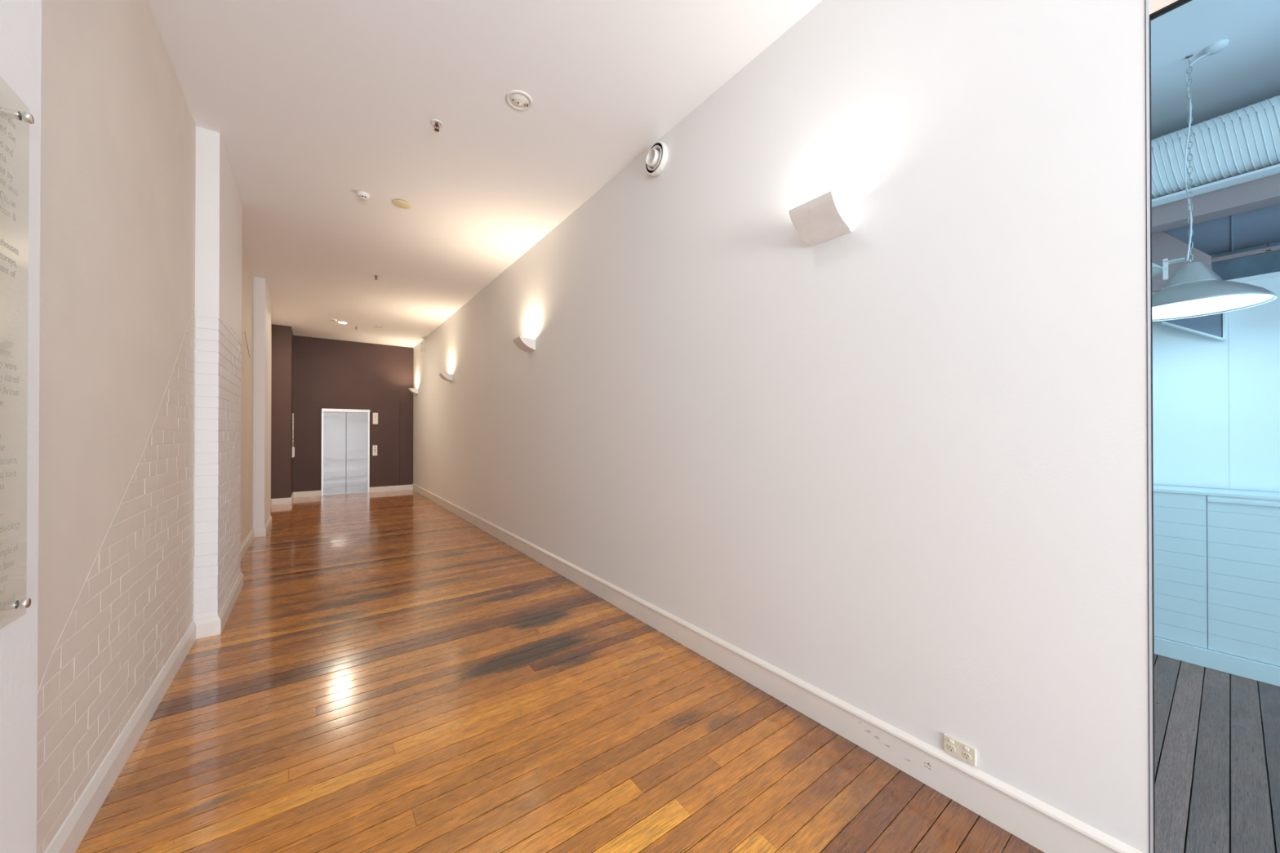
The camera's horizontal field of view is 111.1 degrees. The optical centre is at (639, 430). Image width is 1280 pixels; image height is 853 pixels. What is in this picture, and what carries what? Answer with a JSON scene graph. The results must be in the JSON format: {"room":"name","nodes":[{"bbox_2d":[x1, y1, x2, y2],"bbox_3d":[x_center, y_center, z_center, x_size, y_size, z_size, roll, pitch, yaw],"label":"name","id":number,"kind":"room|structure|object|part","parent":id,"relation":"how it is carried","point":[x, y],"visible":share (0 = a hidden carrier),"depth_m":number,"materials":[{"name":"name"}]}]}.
{"room":"office building corridor","nodes":[
{"label":"office building corridor","id":0,"kind":"room"},
{"bbox_2d":[0,0,41,852],"bbox_3d":[0.581,-0.394,-1.881,0.150,3.870,7.485,0,0,-37],"label":"wall","id":1,"kind":"structure","parent":0,"point":[20,20],"depth_m":1.08,"materials":[{"name":"white paint"}]},
{"bbox_2d":[0,349,12,357],"bbox_3d":[-1.395,-0.168,0.940,0.046,0.011,0.044,0,0,-37],"label":"sign","id":2,"kind":"object","parent":1,"relation":"attached to","point":[1,349],"depth_m":0.97,"materials":[{"name":"silver metal"}]},
{"bbox_2d":[0,141,13,156],"bbox_3d":[-1.393,-0.615,0.940,0.046,0.015,0.047,0,0,-37],"label":"sign","id":3,"kind":"object","parent":1,"relation":"attached to","point":[1,142],"depth_m":0.97,"materials":[{"name":"silver metal"}]},
{"bbox_2d":[0,166,13,182],"bbox_3d":[-1.393,-0.558,0.940,0.046,0.019,0.047,0,0,-37],"label":"sign","id":4,"kind":"object","parent":1,"relation":"attached to","point":[0,166],"depth_m":0.98,"materials":[{"name":"silver metal"}]},
{"bbox_2d":[0,560,13,570],"bbox_3d":[-1.400,0.294,0.945,0.046,0.010,0.051,0,0,-37],"label":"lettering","id":5,"kind":"object","parent":1,"relation":"attached to","point":[6,566],"depth_m":0.98,"materials":[{"name":"silver metal"}]},
{"bbox_2d":[0,190,15,208],"bbox_3d":[-1.397,-0.504,0.944,0.046,0.018,0.057,0,0,-37],"label":"sign","id":6,"kind":"object","parent":1,"relation":"attached to","point":[1,190],"depth_m":0.97,"materials":[{"name":"silver metal"}]},
{"bbox_2d":[0,206,15,221],"bbox_3d":[-1.397,-0.475,0.944,0.046,0.015,0.057,0,0,-37],"label":"sign","id":7,"kind":"object","parent":1,"relation":"attached to","point":[3,211],"depth_m":0.98,"materials":[{"name":"silver metal"}]},
{"bbox_2d":[0,265,15,277],"bbox_3d":[-1.398,-0.349,0.945,0.046,0.015,0.057,0,0,-37],"label":"sign","id":8,"kind":"object","parent":1,"relation":"attached to","point":[14,273],"depth_m":0.98,"materials":[{"name":"silver metal"}]},
{"bbox_2d":[0,124,15,142],"bbox_3d":[-1.397,-0.650,0.945,0.046,0.016,0.054,0,0,-37],"label":"sign","id":9,"kind":"object","parent":1,"relation":"attached to","point":[1,125],"depth_m":0.98,"materials":[{"name":"silver metal"}]},
{"bbox_2d":[0,470,16,478],"bbox_3d":[-1.402,0.094,0.948,0.046,0.015,0.061,0,0,-37],"label":"sign","id":10,"kind":"object","parent":1,"relation":"attached to","point":[6,470],"depth_m":0.98,"materials":[{"name":"silver metal"}]},
{"bbox_2d":[0,252,17,266],"bbox_3d":[-1.400,-0.373,0.947,0.046,0.015,0.064,0,0,-37],"label":"sign","id":11,"kind":"object","parent":1,"relation":"attached to","point":[6,257],"depth_m":0.98,"materials":[{"name":"silver metal"}]},
{"bbox_2d":[0,361,17,369],"bbox_3d":[-1.401,-0.141,0.948,0.046,0.013,0.064,0,0,-37],"label":"sign","id":12,"kind":"object","parent":1,"relation":"attached to","point":[0,362],"depth_m":0.98,"materials":[{"name":"silver metal"}]},
{"bbox_2d":[0,457,17,464],"bbox_3d":[-1.403,0.068,0.949,0.046,0.013,0.064,0,0,-37],"label":"sign","id":13,"kind":"object","parent":1,"relation":"attached to","point":[15,458],"depth_m":0.98,"materials":[{"name":"silver metal"}]},
{"bbox_2d":[0,177,17,195],"bbox_3d":[-1.400,-0.535,0.948,0.046,0.015,0.068,0,0,-37],"label":"sign","id":14,"kind":"object","parent":1,"relation":"attached to","point":[1,180],"depth_m":0.98,"materials":[{"name":"silver metal"}]},
{"bbox_2d":[0,238,18,254],"bbox_3d":[-1.402,-0.405,0.950,0.046,0.015,0.071,0,0,-37],"label":"sign","id":15,"kind":"object","parent":1,"relation":"attached to","point":[2,238],"depth_m":0.98,"materials":[{"name":"silver metal"}]},
{"bbox_2d":[0,373,18,382],"bbox_3d":[-1.404,-0.113,0.951,0.046,0.020,0.071,0,0,-37],"label":"sign","id":16,"kind":"object","parent":1,"relation":"attached to","point":[10,377],"depth_m":0.99,"materials":[{"name":"silver metal"}]},
{"bbox_2d":[0,542,18,557],"bbox_3d":[-1.406,0.264,0.953,0.046,0.020,0.071,0,0,-37],"label":"sign","id":17,"kind":"object","parent":1,"relation":"attached to","point":[9,550],"depth_m":0.98,"materials":[{"name":"silver metal"}]},
{"bbox_2d":[0,386,19,395],"bbox_3d":[-1.405,-0.087,0.953,0.046,0.015,0.074,0,0,-37],"label":"sign","id":18,"kind":"object","parent":1,"relation":"attached to","point":[11,390],"depth_m":0.99,"materials":[{"name":"silver metal"}]},
{"bbox_2d":[0,522,20,533],"bbox_3d":[-1.408,0.213,0.956,0.046,0.021,0.078,0,0,-37],"label":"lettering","id":19,"kind":"object","parent":1,"relation":"attached to","point":[11,522],"depth_m":0.99,"materials":[{"name":"silver metal"}]},
{"bbox_2d":[0,594,31,611],"bbox_3d":[-1.423,0.390,0.975,0.046,0.049,0.125,0,0,-37],"label":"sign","id":20,"kind":"object","parent":1,"relation":"attached to","point":[24,602],"depth_m":1.02,"materials":[{"name":"silver metal"}]},
{"bbox_2d":[0,106,34,128],"bbox_3d":[-1.420,-0.709,0.976,0.046,0.075,0.139,0,0,-37],"label":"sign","id":21,"kind":"object","parent":1,"relation":"attached to","point":[28,117],"depth_m":1.02,"materials":[{"name":"silver metal"}]},
{"bbox_2d":[36,0,271,852],"bbox_3d":[-3.034,-0.373,2.668,0.257,3.870,19.100,0,0,-37],"label":"wall","id":22,"kind":"structure","parent":0,"point":[118,126],"depth_m":1.95,"materials":[{"name":"beige paint"}]},
{"bbox_2d":[44,498,271,852],"bbox_3d":[-2.490,1.490,2.267,0.160,0.141,17.820,0,0,-37],"label":"baseboard","id":23,"kind":"structure","parent":22,"relation":"attached to","point":[70,834],"depth_m":2.16,"materials":[{"name":"white wood"}]},
{"bbox_2d":[192,125,242,620],"bbox_3d":[-3.704,-0.368,3.878,0.146,3.870,1.330,0,0,-37],"label":"pillar","id":24,"kind":"structure","parent":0,"point":[217,428],"depth_m":3.38,"materials":[{"name":"white paint"}]},
{"bbox_2d":[252,276,271,528],"bbox_3d":[-6.035,-0.353,7.015,0.146,3.870,1.146,0,0,-37],"label":"pillar","id":25,"kind":"structure","parent":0,"point":[262,297],"depth_m":6.58,"materials":[{"name":"white paint"}]},
{"bbox_2d":[271,324,293,498],"bbox_3d":[-8.065,-0.340,9.906,0.340,3.870,1.080,0,0,-37],"label":"pillar","id":26,"kind":"structure","parent":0,"point":[282,374],"depth_m":9.48,"materials":[{"name":"paint"}]},
{"bbox_2d":[292,413,294,457],"bbox_3d":[-7.958,0.108,10.083,0.045,1.005,0.120,0,0,-37],"label":"box","id":27,"kind":"object","parent":26,"relation":"attached to","point":[293,448],"visible":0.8,"depth_m":10.08,"materials":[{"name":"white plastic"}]},
{"bbox_2d":[293,335,413,496],"bbox_3d":[-7.413,-0.335,11.187,3.150,3.870,0.202,0,0,-37],"label":"wall","id":28,"kind":"structure","parent":0,"point":[328,373],"depth_m":11.18,"materials":[{"name":"paint"}]},
{"bbox_2d":[271,484,412,505],"bbox_3d":[-7.022,1.529,10.663,2.907,0.138,1.096,0,0,-37],"label":"baseboard","id":29,"kind":"structure","parent":28,"relation":"attached to","point":[403,487],"depth_m":10.66,"materials":[{"name":"white wood"}]},
{"bbox_2d":[321,408,369,496],"bbox_3d":[-7.386,0.529,11.046,1.014,2.142,0.055,0,0,-37],"label":"elevator door","id":30,"kind":"structure","parent":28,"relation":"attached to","point":[345,433],"depth_m":11.04,"materials":[{"name":"silver metal"}]},
{"bbox_3d":[-7.587,0.560,10.918,0.459,2.054,0.016,0,0,-37],"label":"door panel","id":31,"kind":"part","parent":30,"relation":"part of","materials":[{"name":"silver metal"}]},
{"bbox_3d":[-7.391,1.595,11.040,1.004,0.010,0.050,0,0,-37],"label":"sill","id":32,"kind":"part","parent":30,"relation":"part of","materials":[{"name":"silver metal"}]},
{"bbox_3d":[-7.213,0.561,11.195,0.459,2.054,0.016,0,0,-37],"label":"door panel","id":33,"kind":"part","parent":30,"relation":"part of","materials":[{"name":"silver metal"}]},
{"bbox_2d":[372,444,377,455],"bbox_3d":[-6.898,0.511,11.428,0.108,0.270,0.023,0,0,-37],"label":"panel","id":34,"kind":"object","parent":28,"relation":"attached to","point":[374,446],"visible":1,"depth_m":11.42,"materials":[{"name":"white plastic"}]},
{"bbox_2d":[373,413,377,424],"bbox_3d":[-6.891,-0.319,11.437,0.116,0.296,0.024,0,0,-37],"label":"indicator","id":35,"kind":"object","parent":28,"relation":"attached to","point":[375,415],"visible":1,"depth_m":11.43,"materials":[{"name":"white plastic"}]},
{"bbox_2d":[75,489,1279,852],"bbox_3d":[0.095,1.612,4.893,8.000,0.080,19.250,0,0,-37],"label":"floor","id":36,"kind":"structure","parent":0,"point":[385,673],"depth_m":2.23,"materials":[{"name":"brown wood"}]},
{"bbox_2d":[147,0,1279,347],"bbox_3d":[0.066,-2.358,4.950,8.000,0.120,19.350,0,0,-37],"label":"ceiling","id":37,"kind":"structure","parent":0,"point":[313,105],"depth_m":3.11,"materials":[{"name":"white paint"}]},
{"bbox_2d":[357,191,369,200],"bbox_3d":[-2.686,-2.273,4.269,0.106,0.055,0.106,0,0,-37],"label":"smoke detector","id":38,"kind":"object","parent":37,"relation":"attached to","point":[363,196],"visible":1,"depth_m":4.24,"materials":[{"name":"white plastic"}]},
{"bbox_2d":[392,200,411,208],"bbox_3d":[-2.407,-2.293,4.445,0.164,0.014,0.164,0,0,-37],"label":"ceiling disc","id":39,"kind":"object","parent":37,"relation":"attached to","point":[399,203],"visible":1,"depth_m":4.44,"materials":[{"name":"beige plastic"}]},
{"bbox_2d":[431,119,443,131],"bbox_3d":[-1.523,-2.279,3.292,0.084,0.052,0.084,0,0,-37],"label":"sprinkler","id":40,"kind":"object","parent":37,"relation":"attached to","point":[436,124],"visible":1,"depth_m":3.29,"materials":[{"name":"silver metal"}]},
{"bbox_3d":[-1.523,-2.280,3.292,0.037,0.050,0.021,0,0,-37],"label":"frame","id":41,"kind":"part","parent":40,"relation":"part of","materials":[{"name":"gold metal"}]},
{"bbox_2d":[505,89,533,110],"bbox_3d":[-0.841,-2.295,3.062,0.184,0.022,0.184,0,0,-37],"label":"smoke detector","id":42,"kind":"object","parent":37,"relation":"in","point":[518,100],"visible":1,"depth_m":3.05,"materials":[{"name":"white plastic"}]},
{"bbox_2d":[1151,39,1277,321],"bbox_3d":[3.380,-1.525,2.698,0.606,1.565,0.606,0,0,-37],"label":"pendant light","id":43,"kind":"object","parent":37,"relation":"hanging from","point":[1193,290],"visible":0.97,"depth_m":2.63,"materials":[{"name":"silver metal"}]},
{"bbox_3d":[3.380,-1.660,2.699,0.017,1.242,0.016,0,0,8],"label":"chain","id":44,"kind":"part","parent":43,"relation":"part of","materials":[{"name":"silver metal"}]},
{"bbox_2d":[1152,294,1273,319],"bbox_3d":[3.380,-0.751,2.695,0.584,0.008,0.584,0,0,-37],"label":"diffuser","id":45,"kind":"object","parent":43,"relation":"attached to","point":[1196,305],"depth_m":2.62,"materials":[{"name":"white plastic"}]},
{"bbox_3d":[3.380,-0.883,2.695,0.606,0.281,0.606,0,0,-37],"label":"lamp shade","id":46,"kind":"part","parent":43,"relation":"part of","materials":[{"name":"silver metal"}]},
{"bbox_2d":[1151,95,1279,207],"bbox_3d":[4.010,-1.946,2.492,0.392,0.722,5.800,0,0,-37],"label":"spiral duct","id":47,"kind":"object","parent":37,"relation":"hanging from","point":[1242,140],"visible":0.36,"depth_m":2.76,"materials":[{"name":"white metal"}]},
{"bbox_2d":[1162,203,1279,255],"bbox_3d":[5.133,-1.817,2.155,0.573,0.986,3.920,0,0,-37],"label":"duct","id":48,"kind":"object","parent":37,"relation":"hanging from","point":[1260,226],"visible":0.34,"depth_m":3.11,"materials":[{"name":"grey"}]},
{"bbox_2d":[1211,242,1279,262],"bbox_3d":[5.183,-1.278,1.928,0.052,0.072,3.300,0,0,-37],"label":"rail","id":49,"kind":"object","parent":48,"relation":"attached to","point":[1274,248],"visible":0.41,"depth_m":3.10,"materials":[{"name":"grey metal"}]},
{"bbox_2d":[413,0,1177,852],"bbox_3d":[-1.194,-0.361,5.345,0.090,3.870,17.000,0,0,-37],"label":"wall","id":50,"kind":"structure","parent":0,"point":[895,464],"depth_m":2.10,"materials":[{"name":"white paint"}]},
{"bbox_2d":[408,387,417,394],"bbox_3d":[-5.942,-1.036,11.487,0.205,0.141,0.234,0,0,-37],"label":"uplight","id":51,"kind":"object","parent":50,"relation":"attached to","point":[415,391],"visible":1,"depth_m":11.43,"materials":[{"name":"white ceramic"}]},
{"bbox_2d":[420,342,425,352],"bbox_3d":[-5.365,-2.061,10.824,0.075,0.244,0.244,0,0,-37],"label":"wall spotlight","id":52,"kind":"object","parent":50,"relation":"attached to","point":[422,345],"visible":1,"depth_m":10.77,"materials":[{"name":"white plastic"}]},
{"bbox_2d":[438,373,453,382],"bbox_3d":[-3.818,-1.049,8.630,0.205,0.141,0.234,0,0,-37],"label":"uplight","id":53,"kind":"object","parent":50,"relation":"attached to","point":[448,377],"visible":1,"depth_m":8.57,"materials":[{"name":"white ceramic"}]},
{"bbox_2d":[512,336,535,352],"bbox_3d":[-1.431,-1.063,5.420,0.205,0.141,0.234,0,0,-37],"label":"uplight","id":54,"kind":"object","parent":50,"relation":"attached to","point":[526,344],"visible":1,"depth_m":5.37,"materials":[{"name":"white ceramic"}]},
{"bbox_2d":[644,141,668,177],"bbox_3d":[0.118,-2.139,3.450,0.075,0.244,0.244,0,0,-37],"label":"wall spotlight","id":55,"kind":"object","parent":50,"relation":"attached to","point":[656,158],"visible":1,"depth_m":3.43,"materials":[{"name":"white plastic"}]},
{"bbox_2d":[412,483,1142,852],"bbox_3d":[-2.272,1.493,6.692,0.023,0.174,13.138,0,0,-37],"label":"baseboard","id":56,"kind":"structure","parent":50,"relation":"attached to","point":[1042,826],"depth_m":2.14,"materials":[{"name":"white wood"}]},
{"bbox_2d":[788,191,852,246],"bbox_3d":[0.924,-1.077,2.252,0.205,0.141,0.234,0,0,-37],"label":"uplight","id":57,"kind":"object","parent":50,"relation":"attached to","point":[826,217],"visible":1,"depth_m":2.22,"materials":[{"name":"white metal"}]},
{"bbox_3d":[1.004,-1.077,2.312,0.006,0.128,0.224,0,0,-37],"label":"plate","id":58,"kind":"part","parent":57,"relation":"part of","materials":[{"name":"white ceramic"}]},
{"bbox_2d":[943,733,976,766],"bbox_3d":[1.339,1.339,1.842,0.014,0.072,0.115,0,0,-37],"label":"power outlet","id":59,"kind":"object","parent":50,"relation":"attached to","point":[961,750],"visible":1,"depth_m":1.84,"materials":[{"name":"beige plastic"}]},
{"bbox_2d":[946,744,955,752],"bbox_3d":[1.321,1.347,1.862,0.002,0.030,0.030,0,0,-37],"label":"socket","id":60,"kind":"object","parent":59,"relation":"attached to","point":[950,748],"depth_m":1.86,"materials":[{"name":"beige plastic"}]},
{"bbox_2d":[962,751,971,759],"bbox_3d":[1.353,1.347,1.819,0.002,0.030,0.030,0,0,-37],"label":"socket","id":61,"kind":"object","parent":59,"relation":"attached to","point":[966,755],"depth_m":1.82,"materials":[{"name":"beige plastic"}]},
{"bbox_2d":[1145,0,1191,852],"bbox_3d":[2.699,-0.385,0.053,0.026,3.870,3.463,0,0,-37],"label":"door frame","id":62,"kind":"structure","parent":50,"relation":"in","point":[1148,18],"depth_m":1.43,"materials":[{"name":"grey metal"}]},
{"bbox_2d":[1151,163,1279,233],"bbox_3d":[4.141,-1.570,2.587,0.165,0.237,5.800,0,0,-37],"label":"beam","id":63,"kind":"structure","parent":0,"point":[1264,192],"depth_m":2.90,"materials":[{"name":"grey metal"}]},
{"bbox_2d":[1151,271,1279,492],"bbox_3d":[4.649,-0.320,2.991,0.850,1.453,5.850,0,0,-37],"label":"wall","id":64,"kind":"structure","parent":0,"point":[1196,443],"depth_m":3.07,"materials":[{"name":"white paint"}]},
{"bbox_2d":[1151,231,1211,293],"bbox_3d":[3.312,-1.373,4.074,0.050,0.658,2.424,0,0,-37],"label":"bulkhead","id":65,"kind":"object","parent":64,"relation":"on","point":[1164,246],"visible":0.2,"depth_m":3.24,"materials":[{"name":"grey paint"}]},
{"bbox_2d":[1151,262,1163,276],"bbox_3d":[3.281,-1.681,3.070,0.486,1.250,0.486,0,0,-37],"label":"spotlight","id":66,"kind":"object","parent":65,"relation":"attached to","point":[1157,269],"visible":0.08,"depth_m":2.95,"materials":[{"name":"white metal"}]},
{"bbox_3d":[3.370,-0.303,4.100,0.099,1.428,2.543,0,0,-37],"label":"panel","id":67,"kind":"part","parent":64,"relation":"part of","materials":[{"name":"white paint"}]},
{"bbox_2d":[1161,312,1225,342],"bbox_3d":[3.954,-0.814,3.143,0.108,0.384,0.280,0,0,-37],"label":"window","id":68,"kind":"structure","parent":64,"relation":"attached to","point":[1208,326],"depth_m":3.08,"materials":[{"name":"blue"}]},
{"bbox_3d":[5.115,-0.313,1.753,0.100,1.428,3.306,0,0,-37],"label":"panel","id":69,"kind":"part","parent":64,"relation":"part of","materials":[{"name":"white paint"}]},
{"bbox_2d":[1153,484,1279,686],"bbox_3d":[4.165,0.983,2.625,0.358,1.157,5.850,0,0,-37],"label":"wall","id":70,"kind":"structure","parent":0,"point":[1216,552],"depth_m":2.87,"materials":[{"name":"white"}]},
{"bbox_3d":[4.033,1.503,2.525,0.030,0.116,5.850,0,0,-37],"label":"skirting","id":71,"kind":"part","parent":70,"relation":"part of","materials":[{"name":"white"}]},
{"bbox_3d":[4.766,0.451,1.544,0.010,0.023,3.394,0,0,-37],"label":"rail","id":72,"kind":"part","parent":70,"relation":"part of","materials":[{"name":"white"}]},
{"bbox_2d":[1160,241,1279,493],"bbox_3d":[4.984,-0.370,3.396,0.150,3.870,6.500,0,0,-37],"label":"wall","id":73,"kind":"structure","parent":0,"point":[1269,262],"depth_m":3.49,"materials":[{"name":"white paint"}]}
]}

